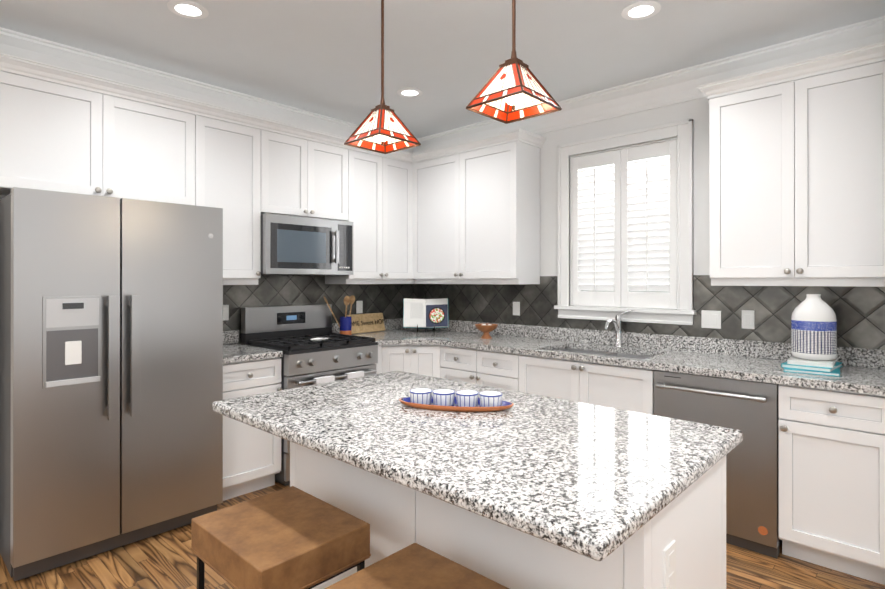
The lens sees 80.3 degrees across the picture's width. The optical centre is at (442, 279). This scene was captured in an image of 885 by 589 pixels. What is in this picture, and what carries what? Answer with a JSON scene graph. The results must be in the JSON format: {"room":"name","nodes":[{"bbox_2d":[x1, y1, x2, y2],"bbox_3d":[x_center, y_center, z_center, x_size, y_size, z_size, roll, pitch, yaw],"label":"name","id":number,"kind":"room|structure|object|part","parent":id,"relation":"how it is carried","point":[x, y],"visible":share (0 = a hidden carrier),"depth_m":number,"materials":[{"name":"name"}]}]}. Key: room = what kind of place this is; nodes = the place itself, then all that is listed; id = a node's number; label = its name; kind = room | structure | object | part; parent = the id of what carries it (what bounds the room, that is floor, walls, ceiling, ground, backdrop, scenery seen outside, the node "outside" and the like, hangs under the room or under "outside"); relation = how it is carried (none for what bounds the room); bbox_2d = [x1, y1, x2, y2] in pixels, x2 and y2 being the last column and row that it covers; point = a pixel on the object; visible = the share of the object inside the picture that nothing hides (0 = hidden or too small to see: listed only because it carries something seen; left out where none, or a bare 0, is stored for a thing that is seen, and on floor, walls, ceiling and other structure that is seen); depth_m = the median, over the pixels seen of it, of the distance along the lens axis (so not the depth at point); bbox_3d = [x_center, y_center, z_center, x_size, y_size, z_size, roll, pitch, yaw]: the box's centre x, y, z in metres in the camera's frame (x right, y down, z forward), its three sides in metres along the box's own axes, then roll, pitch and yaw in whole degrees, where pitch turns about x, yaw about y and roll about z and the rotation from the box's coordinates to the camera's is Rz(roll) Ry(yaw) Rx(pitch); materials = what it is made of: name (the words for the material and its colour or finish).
{"room":"kitchen","nodes":[
{"label":"kitchen","id":0,"kind":"room"},
{"bbox_2d":[0,481,884,588],"bbox_3d":[-0.091,1.434,-0.180,8.300,0.100,8.300,0,0,43],"label":"floor","id":1,"kind":"structure","parent":0,"point":[166,560],"depth_m":2.50,"materials":[{"name":"brown wood"}]},
{"bbox_2d":[0,187,222,580],"bbox_3d":[-1.853,0.486,2.934,0.822,1.805,0.951,0,0,43],"label":"refrigerator","id":2,"kind":"object","parent":1,"relation":"on","point":[111,364],"visible":0.94,"depth_m":2.60,"materials":[{"name":"silver metal"}]},
{"bbox_2d":[223,357,281,500],"bbox_3d":[-1.456,0.952,3.538,0.620,0.876,0.460,0,0,43],"label":"base cabinet","id":3,"kind":"object","parent":1,"relation":"on","point":[251,455],"depth_m":3.34,"materials":[{"name":"white wood"}]},
{"bbox_2d":[223,330,282,363],"bbox_3d":[-1.448,0.443,3.531,0.641,0.140,0.459,0,0,43],"label":"countertop","id":4,"kind":"structure","parent":3,"relation":"on","point":[234,351],"depth_m":3.46,"materials":[{"name":"stone"}]},
{"bbox_2d":[191,486,370,588],"bbox_3d":[-0.504,1.067,1.624,0.444,0.640,0.364,0,0,43],"label":"seat","id":5,"kind":"object","parent":1,"relation":"on","point":[292,537],"visible":1,"depth_m":1.54,"materials":[{"name":"beige leather"}]},
{"bbox_3d":[-0.504,1.121,1.624,0.416,0.533,0.336,0,0,43],"label":"stool frame","id":6,"kind":"part","parent":5,"relation":"part of","materials":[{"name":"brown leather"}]},
{"bbox_2d":[241,304,377,485],"bbox_3d":[-0.980,0.798,3.936,0.716,1.185,0.758,0,0,43],"label":"range","id":7,"kind":"object","parent":1,"relation":"on","point":[291,331],"visible":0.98,"depth_m":3.86,"materials":[{"name":"silver metal"}]},
{"bbox_2d":[310,338,327,341],"bbox_3d":[-0.895,0.435,3.835,0.114,0.016,0.190,0,0,43],"label":"spoon rest","id":8,"kind":"object","parent":7,"relation":"on","point":[316,339],"visible":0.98,"depth_m":3.81,"materials":[{"name":"white ceramic"}]},
{"bbox_2d":[313,375,334,384],"bbox_3d":[-0.813,0.756,3.605,0.035,0.178,0.150,0,0,43],"label":"hanging towel","id":9,"kind":"object","parent":7,"relation":"hanging from","point":[331,378],"depth_m":3.59,"materials":[{"name":"white fabric"}]},
{"bbox_2d":[345,371,363,378],"bbox_3d":[-0.636,0.756,3.796,0.035,0.178,0.150,0,0,43],"label":"hanging towel","id":10,"kind":"object","parent":7,"relation":"hanging from","point":[355,374],"depth_m":3.78,"materials":[{"name":"white fabric"}]},
{"bbox_2d":[375,345,442,377],"bbox_3d":[-0.245,0.954,4.561,0.999,0.876,0.943,0,0,43],"label":"base cabinet","id":11,"kind":"object","parent":1,"relation":"on","point":[427,360],"depth_m":4.14,"materials":[{"name":"white wood"}]},
{"bbox_2d":[332,318,884,395],"bbox_3d":[0.702,0.533,3.612,3.679,0.321,1.045,0,0,43],"label":"countertop","id":12,"kind":"structure","parent":11,"relation":"on","point":[862,370],"depth_m":3.37,"materials":[{"name":"stone"}]},
{"bbox_2d":[324,295,354,334],"bbox_3d":[-0.825,0.301,4.385,0.225,0.344,0.281,0,0,43],"label":"utensil crock","id":13,"kind":"object","parent":12,"relation":"on","point":[345,326],"visible":0.85,"depth_m":4.34,"materials":[{"name":"blue ceramic"}]},
{"bbox_2d":[347,313,384,333],"bbox_3d":[-0.683,0.389,4.718,0.054,0.166,0.420,0,0,40],"label":"sign board","id":14,"kind":"object","parent":12,"relation":"on","point":[369,318],"visible":0.75,"depth_m":4.72,"materials":[{"name":"brown wood"}]},
{"bbox_2d":[352,319,386,325],"bbox_3d":[-0.675,0.384,4.714,0.002,0.042,0.515,-18,-12,38],"label":"sign","id":15,"kind":"object","parent":14,"relation":"attached to","point":[357,323],"visible":0.94,"depth_m":4.71,"materials":[{"name":"black"}]},
{"bbox_2d":[417,291,434,331],"bbox_3d":[-0.151,0.288,4.760,0.278,0.372,0.278,0,0,43],"label":"easel","id":16,"kind":"object","parent":12,"relation":"on","point":[425,328],"visible":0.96,"depth_m":4.70,"materials":[{"name":"black metal"}]},
{"bbox_2d":[403,298,448,327],"bbox_3d":[-0.150,0.301,4.738,0.407,0.268,0.128,0,0,-2],"label":"cookbook","id":17,"kind":"object","parent":16,"relation":"on","point":[425,313],"visible":0.94,"depth_m":4.72,"materials":[{"name":"white paper"}]},
{"bbox_2d":[475,323,497,338],"bbox_3d":[0.355,0.414,4.253,0.188,0.119,0.188,0,0,43],"label":"pedestal bowl","id":18,"kind":"object","parent":12,"relation":"on","point":[486,328],"visible":1,"depth_m":4.21,"materials":[{"name":"brown wood"}]},
{"bbox_2d":[605,309,632,346],"bbox_3d":[1.218,0.339,3.639,0.132,0.267,0.235,0,0,43],"label":"faucet","id":19,"kind":"object","parent":12,"relation":"on","point":[617,322],"visible":1,"depth_m":3.71,"materials":[{"name":"silver metal"}]},
{"bbox_2d":[781,356,842,376],"bbox_3d":[1.932,0.442,2.740,0.244,0.059,0.310,0,0,40],"label":"books","id":20,"kind":"object","parent":12,"relation":"on","point":[804,366],"visible":0.9,"depth_m":2.65,"materials":[{"name":"teal paper"}]},
{"bbox_2d":[791,294,836,360],"bbox_3d":[1.939,0.243,2.741,0.196,0.336,0.196,0,0,43],"label":"vase","id":21,"kind":"object","parent":20,"relation":"on","point":[813,327],"visible":1,"depth_m":2.67,"materials":[{"name":"white ceramic"}]},
{"bbox_2d":[325,543,508,588],"bbox_3d":[-0.040,1.066,1.213,0.444,0.640,0.364,0,0,43],"label":"seat","id":22,"kind":"object","parent":1,"relation":"on","point":[414,566],"visible":1,"depth_m":1.32,"materials":[{"name":"beige leather"}]},
{"bbox_2d":[290,441,725,588],"bbox_3d":[0.144,0.948,1.912,1.478,0.879,0.683,0,0,43],"label":"kitchen island","id":23,"kind":"object","parent":1,"relation":"on","point":[679,542],"visible":0.23,"depth_m":1.49,"materials":[{"name":"white wood"}]},
{"bbox_2d":[212,371,742,560],"bbox_3d":[0.025,0.487,1.827,1.600,0.040,0.965,0,0,43],"label":"island countertop","id":24,"kind":"structure","parent":23,"relation":"on","point":[596,482],"depth_m":1.46,"materials":[{"name":"stone"}]},
{"bbox_2d":[399,396,513,411],"bbox_3d":[0.048,0.457,1.925,0.370,0.021,0.262,0,0,43],"label":"tray","id":25,"kind":"object","parent":24,"relation":"on","point":[455,407],"visible":0.58,"depth_m":1.86,"materials":[{"name":"brown wood"}]},
{"bbox_2d":[410,388,431,404],"bbox_3d":[-0.080,0.435,1.949,0.084,0.048,0.084,0,0,43],"label":"ramekin","id":26,"kind":"object","parent":25,"relation":"on","point":[420,395],"visible":0.88,"depth_m":1.92,"materials":[{"name":"white ceramic"}]},
{"bbox_2d":[432,389,454,405],"bbox_3d":[0.005,0.435,1.933,0.084,0.048,0.084,0,0,43],"label":"ramekin","id":27,"kind":"object","parent":25,"relation":"on","point":[443,397],"visible":0.96,"depth_m":1.90,"materials":[{"name":"white ceramic"}]},
{"bbox_2d":[456,390,478,406],"bbox_3d":[0.090,0.435,1.917,0.084,0.048,0.084,0,0,43],"label":"ramekin","id":28,"kind":"object","parent":25,"relation":"on","point":[466,398],"visible":0.92,"depth_m":1.89,"materials":[{"name":"white ceramic"}]},
{"bbox_2d":[479,391,501,406],"bbox_3d":[0.175,0.435,1.900,0.084,0.048,0.084,0,0,43],"label":"ramekin","id":29,"kind":"object","parent":25,"relation":"on","point":[490,398],"visible":0.9,"depth_m":1.87,"materials":[{"name":"white ceramic"}]},
{"bbox_2d":[443,346,574,400],"bbox_3d":[0.452,0.953,4.106,0.859,0.876,0.663,0,0,43],"label":"base cabinet","id":30,"kind":"object","parent":1,"relation":"on","point":[543,376],"depth_m":3.68,"materials":[{"name":"white wood"}]},
{"bbox_2d":[654,370,781,558],"bbox_3d":[1.612,0.954,2.992,0.605,0.870,0.656,0,0,43],"label":"dishwasher","id":31,"kind":"object","parent":1,"relation":"on","point":[749,410],"visible":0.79,"depth_m":2.69,"materials":[{"name":"silver metal"}]},
{"bbox_2d":[779,384,884,584],"bbox_3d":[2.031,0.951,2.667,0.442,0.876,0.620,0,0,43],"label":"base cabinet","id":32,"kind":"object","parent":1,"relation":"on","point":[831,479],"depth_m":2.45,"materials":[{"name":"white wood"}]},
{"bbox_2d":[0,0,884,138],"bbox_3d":[-0.091,-1.416,-0.175,8.300,0.100,8.300,0,0,43],"label":"ceiling","id":33,"kind":"structure","parent":0,"point":[447,58],"depth_m":2.98,"materials":[{"name":"paint"}]},
{"bbox_2d":[167,0,208,18],"bbox_3d":[-1.277,-1.356,2.633,0.189,0.009,0.189,0,0,7],"label":"recessed light","id":34,"kind":"object","parent":33,"relation":"in","point":[189,9],"depth_m":2.63,"materials":[{"name":"paint"}]},
{"bbox_2d":[344,0,420,153],"bbox_3d":[-0.237,-0.947,2.076,0.218,0.830,0.218,0,0,43],"label":"pendant light","id":35,"kind":"object","parent":33,"relation":"hanging from","point":[382,128],"visible":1,"depth_m":2.06,"materials":[{"name":"beige glass"}]},
{"bbox_2d":[397,87,422,96],"bbox_3d":[-0.236,-1.354,3.796,0.189,0.009,0.189,0,0,37],"label":"recessed light","id":36,"kind":"object","parent":33,"relation":"in","point":[405,92],"depth_m":3.80,"materials":[{"name":"paint"}]},
{"bbox_2d":[466,0,561,123],"bbox_3d":[0.224,-0.948,1.647,0.218,0.830,0.218,0,0,43],"label":"pendant light","id":37,"kind":"object","parent":33,"relation":"hanging from","point":[513,89],"visible":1,"depth_m":1.64,"materials":[{"name":"beige glass"}]},
{"bbox_2d":[621,0,660,19],"bbox_3d":[1.001,-1.356,2.645,0.189,0.009,0.189,0,0,37],"label":"recessed light","id":38,"kind":"object","parent":33,"relation":"in","point":[639,10],"depth_m":2.64,"materials":[{"name":"paint"}]},
{"bbox_2d":[538,97,709,309],"bbox_3d":[2.691,0.013,2.595,8.000,2.750,0.150,0,0,43],"label":"wall","id":39,"kind":"structure","parent":0,"point":[697,111],"depth_m":3.69,"materials":[{"name":"paint"}]},
{"bbox_2d":[0,71,199,205],"bbox_3d":[-2.059,-0.773,3.105,0.330,0.605,1.028,0,0,43],"label":"upper cabinet","id":40,"kind":"object","parent":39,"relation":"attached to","point":[54,137],"depth_m":2.96,"materials":[{"name":"white wood"}]},
{"bbox_2d":[0,27,411,163],"bbox_3d":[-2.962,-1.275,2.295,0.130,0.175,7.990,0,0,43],"label":"crown molding","id":41,"kind":"structure","parent":39,"relation":"attached to","point":[13,43],"depth_m":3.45,"materials":[{"name":"paint"}]},
{"bbox_2d":[200,116,271,280],"bbox_3d":[-1.555,-0.543,3.646,0.330,1.065,0.567,0,0,43],"label":"upper cabinet","id":42,"kind":"object","parent":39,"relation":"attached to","point":[236,160],"depth_m":3.59,"materials":[{"name":"white wood"}]},
{"bbox_2d":[272,132,343,220],"bbox_3d":[-1.143,-0.777,4.090,0.330,0.595,0.758,0,0,43],"label":"upper cabinet","id":43,"kind":"object","parent":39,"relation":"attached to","point":[308,176],"depth_m":3.97,"materials":[{"name":"white wood"}]},
{"bbox_2d":[261,213,352,275],"bbox_3d":[-1.099,-0.250,4.048,0.442,0.429,0.758,0,0,43],"label":"microwave","id":44,"kind":"object","parent":43,"relation":"attached to","point":[299,246],"visible":0.94,"depth_m":3.88,"materials":[{"name":"silver metal"}]},
{"bbox_2d":[223,275,414,343],"bbox_3d":[-1.070,0.001,4.418,0.007,1.020,2.280,0,0,43],"label":"tile backsplash","id":45,"kind":"structure","parent":39,"relation":"attached to","point":[271,290],"depth_m":4.39,"materials":[{"name":"grey tile"}]},
{"bbox_2d":[223,305,228,320],"bbox_3d":[-1.599,0.241,3.837,0.008,0.114,0.070,0,0,43],"label":"electrical outlet plate","id":46,"kind":"object","parent":45,"relation":"attached to","point":[225,307],"depth_m":3.84,"materials":[{"name":"white plastic"}]},
{"bbox_2d":[356,301,362,313],"bbox_3d":[-0.751,0.247,4.749,0.008,0.114,0.070,0,0,43],"label":"electrical outlet plate","id":47,"kind":"object","parent":45,"relation":"attached to","point":[359,304],"depth_m":4.74,"materials":[{"name":"white plastic"}]},
{"bbox_2d":[325,149,411,280],"bbox_3d":[-0.633,-0.541,4.600,0.383,1.065,0.800,0,0,43],"label":"upper cabinet","id":48,"kind":"object","parent":39,"relation":"attached to","point":[377,189],"depth_m":4.49,"materials":[{"name":"white wood"}]},
{"bbox_2d":[412,128,545,280],"bbox_3d":[0.256,-0.574,4.488,1.218,1.130,0.394,0,0,43],"label":"upper cabinet","id":49,"kind":"object","parent":39,"relation":"attached to","point":[476,202],"depth_m":4.27,"materials":[{"name":"white wood"}]},
{"bbox_2d":[554,119,695,324],"bbox_3d":[1.322,-0.378,3.833,1.040,1.353,0.201,0,0,43],"label":"window","id":50,"kind":"structure","parent":39,"relation":"in","point":[629,270],"depth_m":3.68,"materials":[{"name":"white wood"}]},
{"bbox_2d":[572,140,676,308],"bbox_3d":[1.298,-0.375,3.808,0.782,1.142,0.057,0,0,43],"label":"window shutters","id":51,"kind":"object","parent":50,"relation":"attached to","point":[626,197],"visible":0.96,"depth_m":3.78,"materials":[{"name":"white wood"}]},
{"bbox_2d":[412,16,884,153],"bbox_3d":[1.073,-1.272,3.909,3.540,0.175,0.130,0,0,43],"label":"crown molding","id":52,"kind":"structure","parent":39,"relation":"attached to","point":[668,88],"depth_m":3.51,"materials":[{"name":"paint"}]},
{"bbox_2d":[415,275,884,349],"bbox_3d":[1.059,0.001,4.004,3.690,1.020,0.008,0,0,43],"label":"tile backsplash","id":53,"kind":"structure","parent":39,"relation":"attached to","point":[860,313],"depth_m":3.34,"materials":[{"name":"grey tile"}]},
{"bbox_2d":[513,302,519,315],"bbox_3d":[0.619,0.242,4.402,0.070,0.114,0.008,0,0,43],"label":"electrical outlet plate","id":54,"kind":"object","parent":53,"relation":"attached to","point":[516,305],"depth_m":4.40,"materials":[{"name":"white plastic"}]},
{"bbox_2d":[701,310,720,328],"bbox_3d":[1.727,0.254,3.372,0.116,0.114,0.008,0,0,43],"label":"electrical outlet plate","id":55,"kind":"object","parent":53,"relation":"attached to","point":[710,319],"depth_m":3.37,"materials":[{"name":"white plastic"}]},
{"bbox_2d":[742,310,754,328],"bbox_3d":[1.881,0.245,3.229,0.070,0.114,0.008,0,0,43],"label":"electrical outlet plate","id":56,"kind":"object","parent":53,"relation":"attached to","point":[748,316],"depth_m":3.22,"materials":[{"name":"white plastic"}]},
{"bbox_2d":[697,41,884,280],"bbox_3d":[1.952,-0.576,2.915,0.900,1.130,0.368,0,0,43],"label":"upper cabinet","id":57,"kind":"object","parent":39,"relation":"attached to","point":[796,182],"depth_m":2.77,"materials":[{"name":"white wood"}]}
]}

